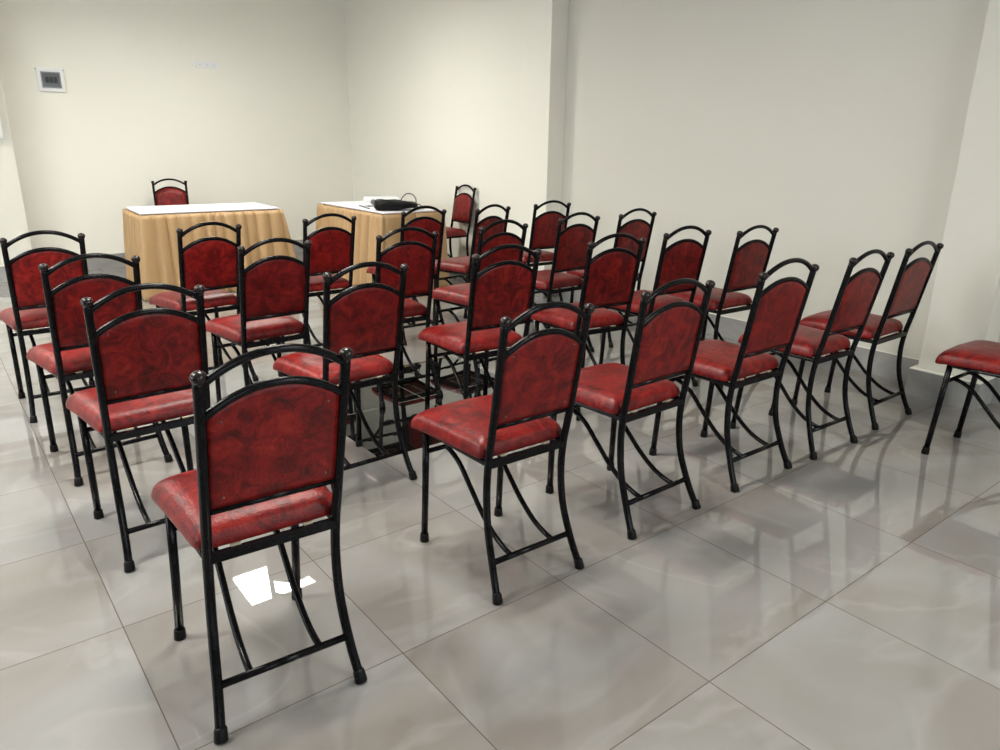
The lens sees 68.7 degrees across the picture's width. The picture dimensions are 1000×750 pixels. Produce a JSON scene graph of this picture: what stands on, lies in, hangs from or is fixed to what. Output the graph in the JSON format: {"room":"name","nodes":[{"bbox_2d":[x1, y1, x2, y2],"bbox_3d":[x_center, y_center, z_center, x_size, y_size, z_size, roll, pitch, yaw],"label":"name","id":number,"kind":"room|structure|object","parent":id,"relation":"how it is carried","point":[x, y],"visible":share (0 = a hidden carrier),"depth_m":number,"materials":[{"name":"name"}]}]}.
{"room":"conference room","nodes":[
{"label":"conference room","id":0,"kind":"room"},
{"bbox_2d":[0,0,352,254],"bbox_3d":[-4.985,-2.529,7.154,8.160,3.100,0.200,-13,22,-36],"label":"wall","id":1,"kind":"structure","parent":0,"point":[270,126],"depth_m":8.00,"materials":[{"name":"beige paint"}]},
{"bbox_2d":[0,120,3,137],"bbox_3d":[-4.868,-2.432,6.662,0.500,0.520,0.088,-13,22,-36],"label":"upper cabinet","id":2,"kind":"object","parent":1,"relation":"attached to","point":[1,131],"visible":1,"depth_m":6.84,"materials":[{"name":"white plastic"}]},
{"bbox_2d":[0,77,31,265],"bbox_3d":[-5.327,-2.350,6.583,1.485,3.100,0.320,-13,22,-36],"label":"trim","id":3,"kind":"structure","parent":1,"relation":"attached to","point":[13,221],"depth_m":7.07,"materials":[{"name":"white paint"}]},
{"bbox_2d":[34,67,65,91],"bbox_3d":[-4.471,-2.938,7.287,0.256,0.220,0.031,-13,22,-36],"label":"box","id":4,"kind":"object","parent":1,"relation":"attached to","point":[49,79],"visible":1,"depth_m":7.28,"materials":[{"name":"white plastic"}]},
{"bbox_2d":[45,77,57,82],"bbox_3d":[-4.462,-2.935,7.278,0.102,0.056,0.004,-13,22,-36],"label":"switch","id":5,"kind":"object","parent":4,"relation":"attached to","point":[47,79],"depth_m":7.28,"materials":[{"name":"black plastic"}]},
{"bbox_2d":[0,239,302,281],"bbox_3d":[-3.877,-1.281,8.123,5.200,0.159,0.335,-13,22,-36],"label":"baseboard","id":6,"kind":"structure","parent":1,"relation":"attached to","point":[92,263],"depth_m":7.99,"materials":[{"name":"grey tile"}]},
{"bbox_2d":[195,61,218,68],"bbox_3d":[-3.260,-3.444,8.129,0.250,0.070,0.015,-13,22,-36],"label":"socket plate","id":7,"kind":"object","parent":1,"relation":"attached to","point":[198,64],"visible":1,"depth_m":8.12,"materials":[{"name":"white plastic"}]},
{"bbox_2d":[344,0,527,256],"bbox_3d":[-0.773,-2.744,7.992,0.060,3.100,3.630,-13,22,-36],"label":"wall","id":8,"kind":"structure","parent":0,"point":[437,88],"depth_m":7.74,"materials":[{"name":"beige paint"}]},
{"bbox_2d":[0,252,999,749],"bbox_3d":[-1.134,0.611,2.795,8.360,0.120,13.020,-13,22,-36],"label":"floor","id":9,"kind":"structure","parent":0,"point":[848,597],"depth_m":2.35,"materials":[{"name":"tile"}]},
{"bbox_2d":[0,230,95,422],"bbox_3d":[-2.361,-0.301,3.844,0.418,0.955,0.516,-13,23,-37],"label":"banquet chair","id":10,"kind":"object","parent":9,"relation":"on","point":[28,310],"visible":0.64,"depth_m":3.63,"materials":[{"name":"red leather"}]},
{"bbox_2d":[26,253,172,485],"bbox_3d":[-1.767,-0.079,3.176,0.418,0.955,0.523,-15,23,-40],"label":"banquet chair","id":11,"kind":"object","parent":9,"relation":"on","point":[67,358],"visible":0.62,"depth_m":2.98,"materials":[{"name":"red leather"}]},
{"bbox_2d":[66,283,210,571],"bbox_3d":[-1.256,0.114,2.597,0.422,0.955,0.527,-14,23,-38],"label":"banquet chair","id":12,"kind":"object","parent":9,"relation":"on","point":[144,360],"visible":0.86,"depth_m":2.42,"materials":[{"name":"red leather"}]},
{"bbox_2d":[151,178,188,205],"bbox_3d":[-3.505,-1.613,7.885,0.418,0.955,0.516,-7,19,-23],"label":"banquet chair","id":13,"kind":"object","parent":9,"relation":"on","point":[169,195],"visible":0.28,"depth_m":7.96,"materials":[{"name":"red leather"}]},
{"bbox_2d":[127,209,276,215],"bbox_3d":[-2.827,-1.229,7.059,1.191,0.735,0.696,-11,21,-33],"label":"folding table","id":14,"kind":"object","parent":9,"relation":"on","point":[127,209],"visible":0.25,"depth_m":6.66,"materials":[{"name":"beige wood"}]},
{"bbox_2d":[125,202,278,214],"bbox_3d":[-2.823,-1.586,6.945,1.223,0.012,0.728,-11,21,-33],"label":"tablecloth","id":15,"kind":"object","parent":14,"relation":"on","point":[165,209],"visible":1,"depth_m":6.86,"materials":[{"name":"white fabric"}]},
{"bbox_2d":[123,208,295,300],"bbox_3d":[-2.783,-1.231,7.063,1.508,0.725,0.967,-11,21,-33],"label":"table skirt","id":16,"kind":"object","parent":14,"relation":"hanging from","point":[153,238],"visible":0.59,"depth_m":6.58,"materials":[{"name":"beige fabric"}]},
{"bbox_2d":[149,222,258,381],"bbox_3d":[-1.750,-0.431,4.274,0.418,0.955,0.516,-16,24,-42],"label":"banquet chair","id":17,"kind":"object","parent":9,"relation":"on","point":[212,263],"visible":0.69,"depth_m":4.09,"materials":[{"name":"red leather"}]},
{"bbox_2d":[151,343,366,744],"bbox_3d":[-0.646,0.335,1.916,0.425,0.964,0.525,-11,21,-33],"label":"banquet chair","id":18,"kind":"object","parent":9,"relation":"on","point":[268,452],"visible":1,"depth_m":1.75,"materials":[{"name":"red leather"}]},
{"bbox_2d":[206,238,311,401],"bbox_3d":[-1.198,-0.233,3.679,0.418,0.955,0.516,-14,23,-39],"label":"banquet chair","id":19,"kind":"object","parent":9,"relation":"on","point":[272,289],"visible":0.74,"depth_m":3.50,"materials":[{"name":"red leather"}]},
{"bbox_2d":[281,213,356,346],"bbox_3d":[-1.203,-0.596,4.810,0.418,0.955,0.516,-13,23,-37],"label":"banquet chair","id":20,"kind":"object","parent":9,"relation":"on","point":[332,248],"visible":0.49,"depth_m":4.61,"materials":[{"name":"red leather"}]},
{"bbox_2d":[273,261,416,489],"bbox_3d":[-0.657,-0.028,3.062,0.418,0.955,0.516,-13,23,-37],"label":"banquet chair","id":21,"kind":"object","parent":9,"relation":"on","point":[366,318],"visible":0.71,"depth_m":2.89,"materials":[{"name":"red leather"}]},
{"bbox_2d":[323,204,436,214],"bbox_3d":[-1.210,-1.332,7.445,0.616,0.735,1.306,-13,22,-36],"label":"folding table","id":22,"kind":"object","parent":9,"relation":"on","point":[323,204],"visible":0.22,"depth_m":6.95,"materials":[{"name":"beige wood"}]},
{"bbox_2d":[315,204,448,289],"bbox_3d":[-1.228,-1.324,7.416,0.832,0.725,1.500,-13,22,-36],"label":"table skirt","id":23,"kind":"object","parent":22,"relation":"hanging from","point":[368,225],"visible":0.29,"depth_m":6.95,"materials":[{"name":"beige fabric"}]},
{"bbox_2d":[321,201,442,213],"bbox_3d":[-1.205,-1.689,7.330,0.648,0.012,1.338,-13,22,-36],"label":"tablecloth","id":24,"kind":"object","parent":22,"relation":"on","point":[347,204],"visible":0.54,"depth_m":7.11,"materials":[{"name":"white fabric"}]},
{"bbox_2d":[363,196,399,205],"bbox_3d":[-1.189,-1.741,7.339,0.340,0.082,0.252,-4,18,-14],"label":"projector","id":25,"kind":"object","parent":24,"relation":"on","point":[368,200],"visible":0.54,"depth_m":7.24,"materials":[{"name":"white plastic"}]},
{"bbox_2d":[374,193,417,210],"bbox_3d":[-0.980,-1.630,6.883,0.410,0.150,0.262,-4,18,-14],"label":"laptop bag","id":26,"kind":"object","parent":24,"relation":"on","point":[379,204],"visible":0.98,"depth_m":6.78,"materials":[{"name":"black fabric"}]},
{"bbox_2d":[349,227,442,407],"bbox_3d":[-0.619,-0.367,4.104,0.418,0.964,0.516,-11,21,-33],"label":"banquet chair","id":27,"kind":"object","parent":9,"relation":"on","point":[420,258],"visible":0.56,"depth_m":3.91,"materials":[{"name":"red leather"}]},
{"bbox_2d":[366,205,446,344],"bbox_3d":[-0.672,-0.756,5.313,0.418,0.964,0.516,-13,22,-36],"label":"banquet chair","id":28,"kind":"object","parent":9,"relation":"on","point":[430,224],"visible":0.37,"depth_m":5.09,"materials":[{"name":"red leather"}]},
{"bbox_2d":[446,184,476,257],"bbox_3d":[-0.552,-1.473,7.566,0.516,0.955,0.418,-12,22,-35],"label":"banquet chair","id":29,"kind":"object","parent":9,"relation":"on","point":[463,204],"visible":0.65,"depth_m":7.54,"materials":[{"name":"red leather"}]},
{"bbox_2d":[432,204,510,325],"bbox_3d":[-0.231,-0.829,5.574,0.516,0.955,0.418,16,23,40],"label":"banquet chair","id":30,"kind":"object","parent":9,"relation":"on","point":[461,265],"visible":0.39,"depth_m":5.39,"materials":[{"name":"red leather"}]},
{"bbox_2d":[418,244,541,409],"bbox_3d":[-0.103,-0.175,3.528,0.418,0.964,0.516,-11,21,-31],"label":"banquet chair","id":31,"kind":"object","parent":9,"relation":"on","point":[501,289],"visible":0.68,"depth_m":3.33,"materials":[{"name":"red leather"}]},
{"bbox_2d":[432,219,527,384],"bbox_3d":[-0.136,-0.490,4.508,0.418,0.964,0.516,-14,23,-38],"label":"banquet chair","id":32,"kind":"object","parent":9,"relation":"on","point":[458,294],"visible":0.48,"depth_m":4.32,"materials":[{"name":"red leather"}]},
{"bbox_2d":[411,301,594,604],"bbox_3d":[-0.003,0.182,2.433,0.400,0.955,0.521,-12,22,-35],"label":"banquet chair","id":33,"kind":"object","parent":9,"relation":"on","point":[537,377],"visible":1,"depth_m":2.29,"materials":[{"name":"red leather"}]},
{"bbox_2d":[522,200,570,321],"bbox_3d":[0.271,-0.968,6.027,0.418,0.955,0.516,-11,21,-32],"label":"banquet chair","id":34,"kind":"object","parent":9,"relation":"on","point":[544,226],"visible":0.46,"depth_m":5.78,"materials":[{"name":"red leather"}]},
{"bbox_2d":[533,212,599,351],"bbox_3d":[0.355,-0.642,4.999,0.418,0.964,0.516,-13,22,-36],"label":"banquet chair","id":35,"kind":"object","parent":9,"relation":"on","point":[571,244],"visible":0.72,"depth_m":4.79,"materials":[{"name":"red leather"}]},
{"bbox_2d":[531,233,645,420],"bbox_3d":[0.454,-0.308,3.964,0.418,0.964,0.516,-10,21,-30],"label":"banquet chair","id":36,"kind":"object","parent":9,"relation":"on","point":[610,277],"visible":0.63,"depth_m":3.76,"materials":[{"name":"red leather"}]},
{"bbox_2d":[566,208,656,346],"bbox_3d":[0.798,-0.744,5.334,0.418,0.964,0.516,-12,22,-35],"label":"banquet chair","id":37,"kind":"object","parent":9,"relation":"on","point":[638,228],"visible":0.44,"depth_m":5.10,"materials":[{"name":"red leather"}]},
{"bbox_2d":[545,278,714,539],"bbox_3d":[0.481,0.062,2.827,0.453,0.955,0.524,-13,22,-37],"label":"banquet chair","id":38,"kind":"object","parent":9,"relation":"on","point":[665,346],"visible":0.94,"depth_m":2.67,"materials":[{"name":"red leather"}]},
{"bbox_2d":[599,225,711,386],"bbox_3d":[0.894,-0.422,4.335,0.418,0.964,0.516,-11,21,-32],"label":"banquet chair","id":39,"kind":"object","parent":9,"relation":"on","point":[684,258],"visible":0.52,"depth_m":4.11,"materials":[{"name":"red leather"}]},
{"bbox_2d":[667,225,778,388],"bbox_3d":[1.324,-0.458,4.480,0.418,0.955,0.516,-12,21,-33],"label":"banquet chair","id":40,"kind":"object","parent":9,"relation":"on","point":[747,261],"visible":0.49,"depth_m":4.28,"materials":[{"name":"red leather"}]},
{"bbox_2d":[649,258,819,491],"bbox_3d":[0.999,-0.059,3.198,0.454,0.971,0.523,-12,22,-35],"label":"banquet chair","id":41,"kind":"object","parent":9,"relation":"on","point":[776,311],"visible":0.94,"depth_m":3.05,"materials":[{"name":"red leather"}]},
{"bbox_2d":[730,249,894,459],"bbox_3d":[1.476,-0.155,3.542,0.428,0.955,0.517,-12,22,-34],"label":"banquet chair","id":42,"kind":"object","parent":9,"relation":"on","point":[857,294],"visible":0.88,"depth_m":3.39,"materials":[{"name":"red leather"}]},
{"bbox_2d":[792,241,943,429],"bbox_3d":[1.924,-0.260,3.885,0.431,0.955,0.519,-13,22,-36],"label":"banquet chair","id":43,"kind":"object","parent":9,"relation":"on","point":[911,281],"visible":0.8,"depth_m":3.74,"materials":[{"name":"red leather"}]},
{"bbox_2d":[921,340,999,454],"bbox_3d":[2.292,-0.053,3.258,0.418,0.955,0.516,-12,22,-35],"label":"banquet chair","id":44,"kind":"object","parent":9,"relation":"on","point":[976,357],"visible":1,"depth_m":3.32,"materials":[{"name":"red leather"}]},
{"bbox_2d":[561,0,999,358],"bbox_3d":[2.099,-1.654,4.708,0.200,3.100,12.620,-13,22,-36],"label":"wall","id":45,"kind":"structure","parent":0,"point":[836,126],"depth_m":4.88,"materials":[{"name":"white paint"}]},
{"bbox_2d":[523,0,568,270],"bbox_3d":[0.395,-2.244,6.479,0.185,3.100,0.320,-13,22,-36],"label":"pillar","id":46,"kind":"structure","parent":45,"relation":"attached to","point":[547,20],"depth_m":6.36,"materials":[{"name":"beige paint"}]},
{"bbox_2d":[448,256,999,405],"bbox_3d":[1.978,-0.228,5.073,0.072,0.159,12.608,-13,22,-36],"label":"baseboard","id":47,"kind":"structure","parent":45,"relation":"attached to","point":[884,363],"depth_m":4.68,"materials":[{"name":"grey tile"}]},
{"bbox_2d":[535,288,995,410],"bbox_3d":[1.476,-0.389,5.556,0.235,0.159,3.978,-13,22,-36],"label":"baseboard","id":48,"kind":"structure","parent":45,"relation":"attached to","point":[922,383],"depth_m":4.14,"materials":[{"name":"grey tile"}]},
{"bbox_2d":[918,0,999,380],"bbox_3d":[2.618,-1.347,3.773,0.195,3.100,0.310,-13,22,-36],"label":"pillar","id":49,"kind":"structure","parent":45,"relation":"attached to","point":[964,307],"depth_m":3.91,"materials":[{"name":"white paint"}]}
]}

